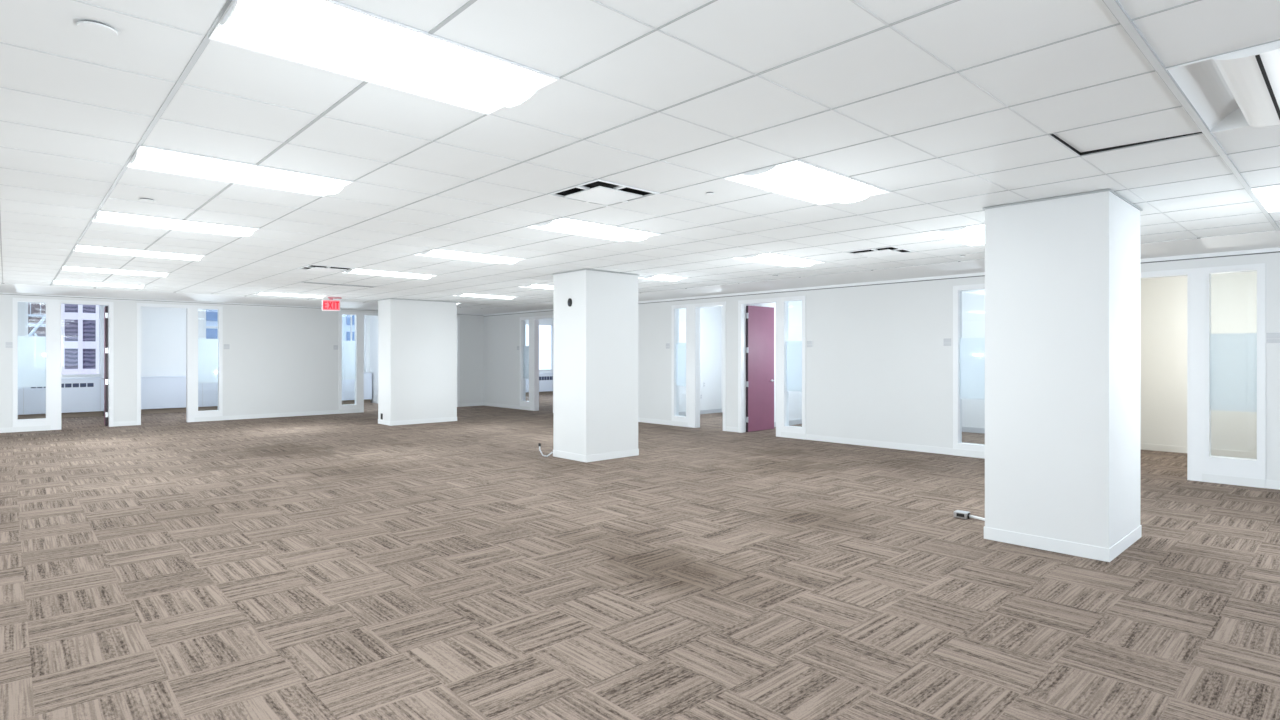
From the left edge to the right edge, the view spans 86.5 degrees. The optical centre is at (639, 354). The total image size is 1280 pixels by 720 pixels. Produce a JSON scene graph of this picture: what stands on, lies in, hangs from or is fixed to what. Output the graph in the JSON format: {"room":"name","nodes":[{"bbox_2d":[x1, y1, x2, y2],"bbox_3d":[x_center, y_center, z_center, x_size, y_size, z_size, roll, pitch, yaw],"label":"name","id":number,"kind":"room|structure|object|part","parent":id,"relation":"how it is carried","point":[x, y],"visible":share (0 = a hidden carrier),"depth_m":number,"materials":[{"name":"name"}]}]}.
{"room":"open-plan office","nodes":[
{"label":"open-plan office","id":0,"kind":"room"},
{"bbox_2d":[0,294,483,427],"bbox_3d":[-10.156,-0.026,15.564,14.977,3.100,0.120,0,0,-43],"label":"wall","id":1,"kind":"structure","parent":0,"point":[278,359],"depth_m":16.47,"materials":[{"name":"paint"}]},
{"bbox_2d":[5,342,12,347],"bbox_3d":[-12.401,-0.196,13.381,0.132,0.132,0.012,0,0,-43],"label":"room sign","id":2,"kind":"object","parent":1,"relation":"attached to","point":[7,344],"visible":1,"depth_m":13.37,"materials":[{"name":"white plastic"}]},
{"bbox_3d":[-12.398,-0.220,13.377,0.116,0.068,0.003,0,0,-43],"label":"name panel","id":3,"kind":"part","parent":2,"relation":"part of","materials":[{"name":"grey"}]},
{"bbox_2d":[13,298,56,429],"bbox_3d":[-12.172,0.197,13.685,0.660,2.655,0.148,0,0,-43],"label":"window","id":4,"kind":"structure","parent":1,"relation":"in","point":[34,357],"depth_m":13.72,"materials":[{"name":"glass"}]},
{"bbox_2d":[57,300,113,429],"bbox_3d":[-11.865,0.197,14.527,0.938,2.655,0.960,0,0,-43],"label":"door","id":5,"kind":"structure","parent":1,"relation":"in","point":[108,378],"depth_m":14.46,"materials":[{"name":"white wood"}]},
{"bbox_2d":[191,305,222,421],"bbox_3d":[-10.007,0.197,15.703,0.620,2.655,0.148,0,0,-43],"label":"window","id":6,"kind":"structure","parent":1,"relation":"in","point":[206,354],"depth_m":15.68,"materials":[{"name":"glass"}]},
{"bbox_2d":[223,344,229,348],"bbox_3d":[-9.673,-0.196,15.924,0.132,0.132,0.012,0,0,-43],"label":"room sign","id":7,"kind":"object","parent":1,"relation":"attached to","point":[225,346],"visible":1,"depth_m":15.92,"materials":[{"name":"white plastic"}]},
{"bbox_2d":[0,402,482,432],"bbox_3d":[-10.156,1.474,15.476,14.857,0.100,0.008,0,0,-43],"label":"baseboard","id":8,"kind":"structure","parent":1,"relation":"attached to","point":[271,415],"depth_m":16.52,"materials":[{"name":"white plastic"}]},
{"bbox_2d":[339,311,360,412],"bbox_3d":[-7.655,0.197,17.895,0.570,2.655,0.148,0,0,-43],"label":"window","id":9,"kind":"structure","parent":1,"relation":"in","point":[349,351],"depth_m":17.94,"materials":[{"name":"white glass"}]},
{"bbox_2d":[361,312,377,411],"bbox_3d":[-7.099,0.197,18.413,0.950,2.655,0.148,0,0,-43],"label":"door","id":10,"kind":"structure","parent":1,"relation":"in","point":[363,314],"depth_m":18.06,"materials":[{"name":"white wood"}]},
{"bbox_2d":[457,316,459,406],"bbox_3d":[-5.971,0.197,20.033,0.930,2.655,0.981,0,0,-43],"label":"door","id":11,"kind":"structure","parent":1,"relation":"in","point":[458,317],"depth_m":19.96,"materials":[{"name":"white wood"}]},
{"bbox_2d":[18,302,552,414],"bbox_3d":[-10.536,-0.076,20.322,20.907,3.200,0.300,0,0,-43],"label":"wall","id":12,"kind":"structure","parent":0,"point":[163,330],"depth_m":18.16,"materials":[{"name":"paint"}]},
{"bbox_2d":[25,302,102,377],"bbox_3d":[-14.210,-0.376,16.810,1.470,1.900,0.210,0,0,-43],"label":"window","id":13,"kind":"structure","parent":12,"relation":"in","point":[100,374],"depth_m":17.31,"materials":[{"name":"white metal"}]},
{"bbox_2d":[204,309,217,338],"bbox_3d":[-11.514,-0.376,19.322,1.500,1.900,0.210,0,0,-43],"label":"window","id":14,"kind":"structure","parent":12,"relation":"in","point":[205,326],"depth_m":18.87,"materials":[{"name":"white metal"}]},
{"bbox_2d":[342,315,365,372],"bbox_3d":[-9.100,-0.376,21.572,0.740,1.900,0.210,0,0,-43],"label":"window","id":15,"kind":"structure","parent":12,"relation":"in","point":[342,315],"depth_m":21.59,"materials":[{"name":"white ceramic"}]},
{"bbox_2d":[526,323,552,371],"bbox_3d":[-4.216,-0.286,26.123,2.250,1.880,0.210,0,0,-43],"label":"window","id":16,"kind":"structure","parent":12,"relation":"in","point":[551,325],"depth_m":26.88,"materials":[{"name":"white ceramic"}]},
{"bbox_2d":[370,316,377,402],"bbox_3d":[-7.429,-0.026,20.600,0.120,3.100,3.530,0,0,-43],"label":"wall partition","id":17,"kind":"structure","parent":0,"point":[373,319],"depth_m":21.57,"materials":[{"name":"paint"}]},
{"bbox_2d":[0,394,1279,719],"bbox_3d":[-1.649,1.599,10.931,21.507,0.150,25.958,0,0,-43],"label":"floor","id":18,"kind":"structure","parent":0,"point":[346,566],"depth_m":4.52,"materials":[{"name":"carpet"}]},
{"bbox_2d":[18,377,103,418],"bbox_3d":[-14.531,1.043,16.179,2.800,0.962,0.305,0,0,-43],"label":"radiator cover","id":19,"kind":"object","parent":18,"relation":"on","point":[80,397],"visible":0.56,"depth_m":16.60,"materials":[{"name":"white metal"}]},
{"bbox_2d":[61,383,93,387],"bbox_3d":[-13.811,0.742,16.653,0.680,0.095,0.005,0,0,-43],"label":"grille","id":20,"kind":"object","parent":19,"relation":"attached to","point":[63,385],"depth_m":16.67,"materials":[{"name":"white metal"}]},
{"bbox_2d":[141,376,217,413],"bbox_3d":[-12.007,1.043,18.531,3.700,0.962,0.305,0,0,-43],"label":"radiator cover","id":21,"kind":"object","parent":18,"relation":"on","point":[159,394],"visible":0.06,"depth_m":17.98,"materials":[{"name":"white metal"}]},
{"bbox_2d":[342,373,371,403],"bbox_3d":[-9.556,1.043,20.815,2.600,0.962,0.305,0,0,-43],"label":"radiator cover","id":22,"kind":"object","parent":18,"relation":"on","point":[348,386],"visible":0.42,"depth_m":21.20,"materials":[{"name":"white metal"}]},
{"bbox_2d":[377,298,457,425],"bbox_3d":[-5.028,0.150,15.428,1.584,2.747,0.694,0,0,-43],"label":"structural column","id":23,"kind":"structure","parent":18,"relation":"on","point":[417,339],"depth_m":15.09,"materials":[{"name":"paint"}]},
{"bbox_3d":[-5.028,1.474,15.428,1.572,0.100,0.682,0,0,-43],"label":"baseboard","id":24,"kind":"part","parent":23,"relation":"part of","materials":[{"name":"white plastic"}]},
{"bbox_2d":[526,373,552,394],"bbox_3d":[-4.106,1.108,25.894,3.500,0.832,0.305,0,0,-43],"label":"radiator cover","id":25,"kind":"object","parent":18,"relation":"on","point":[545,379],"visible":0.24,"depth_m":26.14,"materials":[{"name":"white metal"}]},
{"bbox_2d":[539,376,552,379],"bbox_3d":[-3.587,0.894,26.181,0.730,0.140,0.005,0,0,-43],"label":"grille","id":26,"kind":"object","parent":25,"relation":"attached to","point":[540,377],"depth_m":26.15,"materials":[{"name":"white metal"}]},
{"bbox_2d":[538,443,552,456],"bbox_3d":[-1.410,1.421,10.180,0.216,0.203,0.094,0,0,-13],"label":"loose cable","id":27,"kind":"object","parent":18,"relation":"on","point":[539,444],"visible":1,"depth_m":10.16,"materials":[{"name":"grey plastic"}]},
{"bbox_2d":[552,269,638,461],"bbox_3d":[-0.664,0.150,10.283,1.034,2.747,0.814,0,0,-43],"label":"structural column","id":28,"kind":"structure","parent":18,"relation":"on","point":[595,339],"depth_m":9.95,"materials":[{"name":"paint"}]},
{"bbox_2d":[568,298,571,306],"bbox_3d":[-1.027,-0.766,9.910,0.029,0.120,0.084,0,0,-43],"label":"wall speaker","id":29,"kind":"object","parent":28,"relation":"attached to","point":[569,299],"visible":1,"depth_m":9.89,"materials":[{"name":"black plastic"}]},
{"bbox_3d":[-0.664,1.474,10.283,1.022,0.100,0.802,0,0,-43],"label":"baseboard","id":30,"kind":"part","parent":28,"relation":"part of","materials":[{"name":"white plastic"}]},
{"bbox_2d":[954,510,984,520],"bbox_3d":[3.139,1.468,6.228,0.491,0.108,0.097,0,0,44],"label":"power outlet","id":31,"kind":"object","parent":18,"relation":"on","point":[961,514],"visible":0.45,"depth_m":6.31,"materials":[{"name":"white plastic"}]},
{"bbox_2d":[956,513,970,518],"bbox_3d":[3.013,1.494,6.319,0.126,0.056,0.049,0,0,7],"label":"socket","id":32,"kind":"object","parent":31,"relation":"attached to","point":[958,515],"depth_m":6.31,"materials":[{"name":"white plastic"}]},
{"bbox_2d":[983,189,1142,561],"bbox_3d":[3.525,0.150,5.671,1.034,2.747,0.894,0,0,-43],"label":"structural column","id":33,"kind":"structure","parent":18,"relation":"on","point":[1062,273],"depth_m":5.30,"materials":[{"name":"paint"}]},
{"bbox_3d":[3.525,1.474,5.671,1.022,0.100,0.882,0,0,-43],"label":"baseboard","id":34,"kind":"part","parent":33,"relation":"part of","materials":[{"name":"white plastic"}]},
{"bbox_2d":[0,0,1279,314],"bbox_3d":[-2.687,-1.350,7.473,14.881,0.272,21.942,0,0,-43],"label":"ceiling","id":35,"kind":"structure","parent":0,"point":[955,109],"depth_m":3.96,"materials":[{"name":"tile"}]},
{"bbox_2d":[76,20,117,37],"bbox_3d":[-2.026,-1.218,2.541,0.123,0.014,0.123,0,0,-43],"label":"sprinkler cover","id":36,"kind":"object","parent":35,"relation":"attached to","point":[94,28],"visible":1,"depth_m":2.53,"materials":[{"name":"grey"}]},
{"bbox_2d":[52,280,145,287],"bbox_3d":[-9.319,-1.279,11.730,1.219,0.180,0.610,0,0,-43],"label":"ceiling light","id":37,"kind":"object","parent":35,"relation":"attached to","point":[54,281],"visible":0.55,"depth_m":11.61,"materials":[{"name":"white plastic"}]},
{"bbox_2d":[61,266,169,276],"bbox_3d":[-7.657,-1.279,9.947,1.219,0.180,0.610,0,0,-43],"label":"ceiling light","id":38,"kind":"object","parent":35,"relation":"attached to","point":[66,268],"visible":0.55,"depth_m":9.84,"materials":[{"name":"white plastic"}]},
{"bbox_2d":[73,245,204,260],"bbox_3d":[-5.995,-1.279,8.163,1.219,0.180,0.610,0,0,-43],"label":"ceiling light","id":39,"kind":"object","parent":35,"relation":"attached to","point":[80,248],"visible":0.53,"depth_m":8.07,"materials":[{"name":"white plastic"}]},
{"bbox_2d":[138,198,154,202],"bbox_3d":[-3.880,-1.218,5.351,0.109,0.014,0.109,0,0,-43],"label":"sprinkler cover","id":40,"kind":"object","parent":35,"relation":"attached to","point":[140,199],"visible":1,"depth_m":5.33,"materials":[{"name":"grey"}]},
{"bbox_2d":[92,210,258,236],"bbox_3d":[-4.332,-1.279,6.379,1.219,0.180,0.610,0,0,-43],"label":"ceiling light","id":41,"kind":"object","parent":35,"relation":"attached to","point":[101,216],"visible":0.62,"depth_m":6.30,"materials":[{"name":"white plastic"}]},
{"bbox_2d":[126,145,353,196],"bbox_3d":[-2.670,-1.279,4.595,1.219,0.180,0.610,0,0,-43],"label":"ceiling light","id":42,"kind":"object","parent":35,"relation":"attached to","point":[149,158],"visible":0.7,"depth_m":4.52,"materials":[{"name":"white plastic"}]},
{"bbox_2d":[255,292,325,297],"bbox_3d":[-7.090,-1.279,13.808,1.219,0.180,0.610,0,0,-43],"label":"ceiling light","id":43,"kind":"object","parent":35,"relation":"attached to","point":[259,293],"visible":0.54,"depth_m":13.68,"materials":[{"name":"white plastic"}]},
{"bbox_2d":[298,265,355,272],"bbox_3d":[-4.434,-1.269,9.617,0.610,0.140,0.610,0,0,-43],"label":"ceiling vent","id":44,"kind":"object","parent":35,"relation":"in","point":[321,268],"visible":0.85,"depth_m":9.65,"materials":[{"name":"white metal"}]},
{"bbox_3d":[-4.434,-1.204,9.617,0.424,0.010,0.424,0,0,-43],"label":"plate","id":45,"kind":"part","parent":44,"relation":"part of","materials":[{"name":"white metal"}]},
{"bbox_2d":[322,297,341,310],"bbox_3d":[-6.530,-1.077,14.413,0.380,0.283,0.090,0,0,-17],"label":"exit sign","id":46,"kind":"object","parent":35,"relation":"hanging from","point":[327,305],"visible":1,"depth_m":14.39,"materials":[{"name":"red plastic"}]},
{"bbox_2d":[301,282,374,286],"bbox_3d":[-5.199,-1.217,11.780,1.220,0.012,0.090,0,0,-43],"label":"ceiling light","id":47,"kind":"object","parent":35,"relation":"in","point":[301,282],"visible":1,"depth_m":11.71,"materials":[{"name":"white plastic"}]},
{"bbox_2d":[208,0,559,114],"bbox_3d":[-1.007,-1.279,2.811,1.219,0.180,0.610,0,0,-43],"label":"ceiling light","id":48,"kind":"object","parent":35,"relation":"attached to","point":[331,36],"visible":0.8,"depth_m":2.75,"materials":[{"name":"white plastic"}]},
{"bbox_2d":[341,268,436,278],"bbox_3d":[-3.765,-1.279,10.241,1.219,0.180,0.610,0,0,-43],"label":"ceiling light","id":49,"kind":"object","parent":35,"relation":"attached to","point":[354,271],"visible":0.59,"depth_m":10.15,"materials":[{"name":"white plastic"}]},
{"bbox_2d":[413,249,524,263],"bbox_3d":[-2.102,-1.279,8.457,1.219,0.180,0.610,0,0,-43],"label":"ceiling light","id":50,"kind":"object","parent":35,"relation":"attached to","point":[440,253],"visible":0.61,"depth_m":8.39,"materials":[{"name":"white plastic"}]},
{"bbox_2d":[452,293,515,298],"bbox_3d":[-3.197,-1.279,14.102,1.219,0.180,0.610,0,0,-43],"label":"ceiling light","id":51,"kind":"object","parent":35,"relation":"attached to","point":[465,294],"visible":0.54,"depth_m":13.96,"materials":[{"name":"white plastic"}]},
{"bbox_2d":[461,294,513,298],"bbox_3d":[-3.197,-1.255,14.102,1.195,0.128,0.270,0,0,-43],"label":"diffuser","id":52,"kind":"object","parent":51,"relation":"attached to","point":[469,295],"depth_m":14.02,"materials":[{"name":"white plastic"}]},
{"bbox_2d":[517,284,552,289],"bbox_3d":[-1.535,-1.279,12.319,1.219,0.180,0.610,0,0,-43],"label":"ceiling light","id":53,"kind":"object","parent":35,"relation":"attached to","point":[540,286],"visible":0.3,"depth_m":12.01,"materials":[{"name":"white plastic"}]},
{"bbox_2d":[530,284,552,288],"bbox_3d":[-1.535,-1.255,12.319,1.195,0.128,0.270,0,0,-43],"label":"diffuser","id":54,"kind":"object","parent":53,"relation":"attached to","point":[536,285],"depth_m":12.01,"materials":[{"name":"white plastic"}]},
{"bbox_2d":[526,217,660,241],"bbox_3d":[-0.440,-1.279,6.673,1.219,0.180,0.610,0,0,-43],"label":"ceiling light","id":55,"kind":"object","parent":35,"relation":"attached to","point":[561,225],"visible":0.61,"depth_m":6.62,"materials":[{"name":"white plastic"}]},
{"bbox_2d":[548,179,659,206],"bbox_3d":[-0.278,-1.269,5.158,0.610,0.140,0.610,0,0,-43],"label":"ceiling vent","id":56,"kind":"object","parent":35,"relation":"in","point":[598,192],"visible":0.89,"depth_m":5.18,"materials":[{"name":"white metal"}]},
{"bbox_3d":[-0.278,-1.204,5.158,0.424,0.010,0.424,0,0,-43],"label":"plate","id":57,"kind":"part","parent":56,"relation":"part of","materials":[{"name":"white metal"}]},
{"bbox_2d":[638,274,688,280],"bbox_3d":[0.350,-1.279,10.743,0.610,0.180,0.610,0,0,-43],"label":"ceiling light","id":58,"kind":"object","parent":35,"relation":"attached to","point":[661,277],"visible":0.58,"depth_m":10.68,"materials":[{"name":"white plastic"}]},
{"bbox_2d":[648,275,680,280],"bbox_3d":[0.350,-1.255,10.743,0.586,0.128,0.270,0,0,-43],"label":"diffuser","id":59,"kind":"object","parent":58,"relation":"attached to","point":[660,277],"depth_m":10.65,"materials":[{"name":"white plastic"}]},
{"bbox_2d":[731,253,825,266],"bbox_3d":[1.790,-1.279,8.751,1.219,0.180,0.610,0,0,-43],"label":"ceiling light","id":60,"kind":"object","parent":35,"relation":"attached to","point":[766,258],"visible":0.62,"depth_m":8.71,"materials":[{"name":"white plastic"}]},
{"bbox_2d":[748,253,813,266],"bbox_3d":[1.790,-1.255,8.751,1.195,0.128,0.270,0,0,-43],"label":"diffuser","id":61,"kind":"object","parent":60,"relation":"attached to","point":[768,257],"depth_m":8.67,"materials":[{"name":"white plastic"}]},
{"bbox_2d":[722,160,890,204],"bbox_3d":[1.222,-1.279,4.889,1.219,0.180,0.610,0,0,-43],"label":"ceiling light","id":62,"kind":"object","parent":35,"relation":"attached to","point":[797,179],"visible":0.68,"depth_m":4.87,"materials":[{"name":"white plastic"}]},
{"bbox_2d":[750,161,868,202],"bbox_3d":[1.222,-1.255,4.889,1.195,0.128,0.270,0,0,-43],"label":"diffuser","id":63,"kind":"object","parent":62,"relation":"attached to","point":[796,175],"depth_m":4.79,"materials":[{"name":"white"}]},
{"bbox_2d":[844,246,914,257],"bbox_3d":[2.844,-1.269,8.067,0.610,0.140,0.610,0,0,-43],"label":"ceiling vent","id":64,"kind":"object","parent":35,"relation":"in","point":[884,251],"visible":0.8,"depth_m":8.04,"materials":[{"name":"white metal"}]},
{"bbox_3d":[2.844,-1.204,8.067,0.424,0.010,0.424,0,0,-43],"label":"plate","id":65,"kind":"part","parent":64,"relation":"part of","materials":[{"name":"white metal"}]},
{"bbox_2d":[921,224,984,245],"bbox_3d":[3.452,-1.279,6.967,1.219,0.180,0.610,0,0,-43],"label":"ceiling light","id":66,"kind":"object","parent":35,"relation":"attached to","point":[974,235],"visible":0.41,"depth_m":6.85,"materials":[{"name":"white plastic"}]},
{"bbox_2d":[944,225,984,243],"bbox_3d":[3.452,-1.255,6.967,1.195,0.128,0.270,0,0,-43],"label":"diffuser","id":67,"kind":"object","parent":66,"relation":"attached to","point":[974,233],"depth_m":6.69,"materials":[{"name":"white plastic"}]},
{"bbox_2d":[1054,107,1200,151],"bbox_3d":[2.691,-1.242,3.756,0.596,0.030,0.598,0,0,-43],"label":"tile","id":68,"kind":"structure","parent":35,"relation":"attached to","point":[1173,122],"depth_m":3.75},
{"bbox_2d":[1166,40,1279,132],"bbox_3d":[2.885,-1.277,3.105,1.219,0.184,0.610,0,0,-43],"label":"ceiling light","id":69,"kind":"object","parent":35,"relation":"attached to","point":[1241,88],"visible":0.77,"depth_m":3.14,"materials":[{"name":"white metal"}]},
{"bbox_2d":[1215,49,1279,126],"bbox_3d":[2.885,-1.255,3.105,1.195,0.128,0.270,0,0,-43],"label":"diffuser","id":70,"kind":"object","parent":69,"relation":"attached to","point":[1252,76],"depth_m":2.98,"materials":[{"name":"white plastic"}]},
{"bbox_2d":[1251,184,1279,212],"bbox_3d":[5.115,-1.279,5.183,1.219,0.180,0.610,0,0,-43],"label":"ceiling light","id":71,"kind":"object","parent":35,"relation":"attached to","point":[1269,196],"visible":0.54,"depth_m":5.46,"materials":[{"name":"white plastic"}]},
{"bbox_2d":[679,306,720,411],"bbox_3d":[0.936,-0.026,17.015,3.230,3.100,0.120,0,0,-43],"label":"wall partition","id":72,"kind":"structure","parent":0,"point":[710,317],"depth_m":17.73,"materials":[{"name":"paint"}]},
{"bbox_2d":[746,301,801,421],"bbox_3d":[3.083,-0.026,14.711,3.230,3.100,0.120,0,0,-43],"label":"wall partition","id":73,"kind":"structure","parent":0,"point":[795,307],"depth_m":14.89,"materials":[{"name":"paint"}]},
{"bbox_2d":[721,289,984,427],"bbox_3d":[7.520,-0.076,12.539,0.300,3.200,15.408,0,0,-43],"label":"wall","id":74,"kind":"structure","parent":0,"point":[973,301],"depth_m":13.37,"materials":[{"name":"paint"}]},
{"bbox_2d":[484,252,1279,480],"bbox_3d":[2.788,-0.026,12.571,0.120,3.100,21.908,0,0,-43],"label":"wall","id":75,"kind":"structure","parent":0,"point":[879,367],"depth_m":11.37,"materials":[{"name":"paint"}]},
{"bbox_2d":[520,317,532,410],"bbox_3d":[-3.095,0.236,18.884,0.148,2.575,0.660,0,0,-43],"label":"window","id":76,"kind":"structure","parent":75,"relation":"in","point":[526,352],"depth_m":18.96,"materials":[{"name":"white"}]},
{"bbox_2d":[533,315,552,410],"bbox_3d":[-2.155,0.236,18.498,0.997,2.575,1.186,0,0,-43],"label":"door","id":77,"kind":"structure","parent":75,"relation":"in","point":[535,318],"depth_m":18.57,"materials":[{"name":"white wood"}]},
{"bbox_2d":[13,406,1264,487],"bbox_3d":[-1.507,1.474,14.404,20.303,0.100,7.935,0,0,16],"label":"baseboard","id":78,"kind":"structure","parent":75,"relation":"attached to","point":[1212,478],"depth_m":10.25,"materials":[{"name":"white plastic"}]},
{"bbox_2d":[0,247,1279,316],"bbox_3d":[-2.691,-1.202,7.469,14.862,0.055,21.913,0,0,-43],"label":"trim","id":79,"kind":"structure","parent":75,"relation":"attached to","point":[1276,249],"depth_m":11.77,"materials":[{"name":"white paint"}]},
{"bbox_2d":[672,304,692,427],"bbox_3d":[0.948,0.227,14.546,0.148,2.595,0.620,0,0,-43],"label":"window","id":80,"kind":"structure","parent":75,"relation":"in","point":[682,353],"depth_m":14.57,"materials":[{"name":"white glass"}]},
{"bbox_2d":[693,301,725,430],"bbox_3d":[1.462,0.227,13.993,0.148,2.595,0.890,0,0,-43],"label":"door","id":81,"kind":"structure","parent":75,"relation":"in","point":[696,307],"depth_m":14.23,"materials":[{"name":"white wood"}]},
{"bbox_2d":[738,298,778,436],"bbox_3d":[2.634,0.227,13.376,1.021,2.595,0.970,0,0,-43],"label":"door","id":82,"kind":"structure","parent":75,"relation":"in","point":[755,323],"depth_m":13.50,"materials":[{"name":"purple wood"}]},
{"bbox_2d":[779,296,805,439],"bbox_3d":[2.840,0.227,12.515,0.148,2.595,0.570,0,0,-43],"label":"window","id":83,"kind":"structure","parent":75,"relation":"in","point":[792,354],"depth_m":12.60,"materials":[{"name":"white glass"}]},
{"bbox_2d":[806,340,812,347],"bbox_3d":[3.043,-0.196,12.200,0.012,0.132,0.132,0,0,-43],"label":"room sign","id":84,"kind":"object","parent":75,"relation":"attached to","point":[809,343],"visible":1,"depth_m":12.20,"materials":[{"name":"white plastic"}]},
{"bbox_2d":[679,409,984,433],"bbox_3d":[4.061,1.474,13.661,3.230,0.100,9.050,0,0,-43],"label":"baseboard","id":85,"kind":"structure","parent":75,"relation":"attached to","point":[791,422],"depth_m":14.86,"materials":[{"name":"grey"}]},
{"bbox_2d":[483,402,1279,489],"bbox_3d":[2.744,1.474,12.524,0.008,0.100,21.898,0,0,-43],"label":"baseboard","id":86,"kind":"structure","parent":75,"relation":"attached to","point":[1270,484],"depth_m":11.41,"materials":[{"name":"white plastic"}]},
{"bbox_2d":[943,338,951,346],"bbox_3d":[4.707,-0.196,10.415,0.012,0.132,0.132,0,0,-43],"label":"room sign","id":87,"kind":"object","parent":75,"relation":"attached to","point":[947,342],"visible":1,"depth_m":10.41,"materials":[{"name":"white plastic"}]},
{"bbox_3d":[4.703,-0.220,10.411,0.003,0.068,0.116,0,0,-43],"label":"name panel","id":88,"kind":"part","parent":87,"relation":"part of","materials":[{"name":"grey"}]},
{"bbox_2d":[953,284,984,451],"bbox_3d":[5.014,0.236,10.182,0.148,2.575,0.590,0,0,-43],"label":"window","id":89,"kind":"structure","parent":75,"relation":"in","point":[968,353],"depth_m":10.30,"materials":[{"name":"white glass"}]},
{"bbox_2d":[1140,268,1194,480],"bbox_3d":[6.433,0.236,8.660,0.148,2.575,1.010,0,0,-43],"label":"door frame","id":90,"kind":"structure","parent":75,"relation":"in","point":[1190,273],"depth_m":8.27,"materials":[{"name":"white wood"}]},
{"bbox_2d":[1195,263,1265,487],"bbox_3d":[6.992,0.236,8.060,0.148,2.575,0.630,0,0,-43],"label":"window","id":91,"kind":"structure","parent":75,"relation":"in","point":[1230,368],"depth_m":8.07,"materials":[{"name":"white glass"}]},
{"bbox_2d":[1266,332,1279,343],"bbox_3d":[7.202,-0.196,7.737,0.012,0.132,0.132,0,0,-43],"label":"room sign","id":92,"kind":"object","parent":75,"relation":"attached to","point":[1271,337],"visible":1,"depth_m":7.74,"materials":[{"name":"white plastic"}]},
{"bbox_3d":[7.199,-0.160,7.734,0.003,0.044,0.116,0,0,-43],"label":"number panel","id":93,"kind":"part","parent":92,"relation":"part of","materials":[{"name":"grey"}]},
{"bbox_3d":[7.199,-0.220,7.734,0.003,0.068,0.116,0,0,-43],"label":"name panel","id":94,"kind":"part","parent":92,"relation":"part of","materials":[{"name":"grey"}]},
{"bbox_2d":[1140,271,1256,451],"bbox_3d":[10.225,-0.076,8.771,0.120,3.200,6.208,0,0,-43],"label":"wall","id":95,"kind":"structure","parent":0,"point":[1163,301],"depth_m":10.65,"materials":[{"name":"beige paint"}]},
{"bbox_2d":[1140,443,1256,458],"bbox_3d":[9.182,1.474,7.800,2.730,0.100,6.208,0,0,-43],"label":"baseboard","id":96,"kind":"structure","parent":95,"relation":"attached to","point":[1167,448],"depth_m":10.32,"materials":[{"name":"beige paint"}]},
{"bbox_3d":[-12.359,-0.026,16.005,0.100,3.100,3.530,0,0,-43],"label":"wall partition","id":97,"kind":"structure","parent":0,"visible":0},
{"bbox_2d":[137,303,190,424],"bbox_3d":[-10.927,0.197,15.115,1.551,2.655,0.717,0,0,-7],"label":"door","id":98,"kind":"structure","parent":97,"relation":"in","point":[139,305],"depth_m":15.23,"materials":[{"name":"white wood"}]},
{"label":"outside","id":99,"kind":"structure","parent":0,"visible":0},
{"bbox_3d":[-42.362,7.924,52.790,140.000,0.600,105.000,0,0,-43],"label":"street","id":100,"kind":"object","parent":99,"visible":0},
{"bbox_2d":[28,303,98,374],"bbox_3d":[-24.138,-1.476,21.794,12.400,18.000,5.200,0,0,-43],"label":"neighbouring building","id":101,"kind":"structure","parent":100,"relation":"on","point":[79,323],"depth_m":23.09,"materials":[{"name":"brick"}]},
{"bbox_2d":[28,303,45,335],"bbox_3d":[-19.587,2.774,21.494,1.550,9.300,1.044,0,0,-43],"label":"fire escape","id":102,"kind":"object","parent":101,"relation":"attached to","point":[36,326],"visible":0.23,"depth_m":21.40,"materials":[{"name":"grey metal"}]},
{"bbox_3d":[-19.079,-0.831,23.186,0.820,2.610,0.040,0,0,-43],"label":"pane","id":103,"kind":"part","parent":101,"relation":"part of","materials":[{"name":"glass"}]},
{"bbox_2d":[206,310,354,340],"bbox_3d":[-18.248,-6.476,33.516,9.400,28.000,6.080,0,0,-43],"label":"office tower","id":104,"kind":"structure","parent":100,"relation":"on","point":[211,315],"depth_m":29.39,"materials":[{"name":"blue glass"}]}
]}

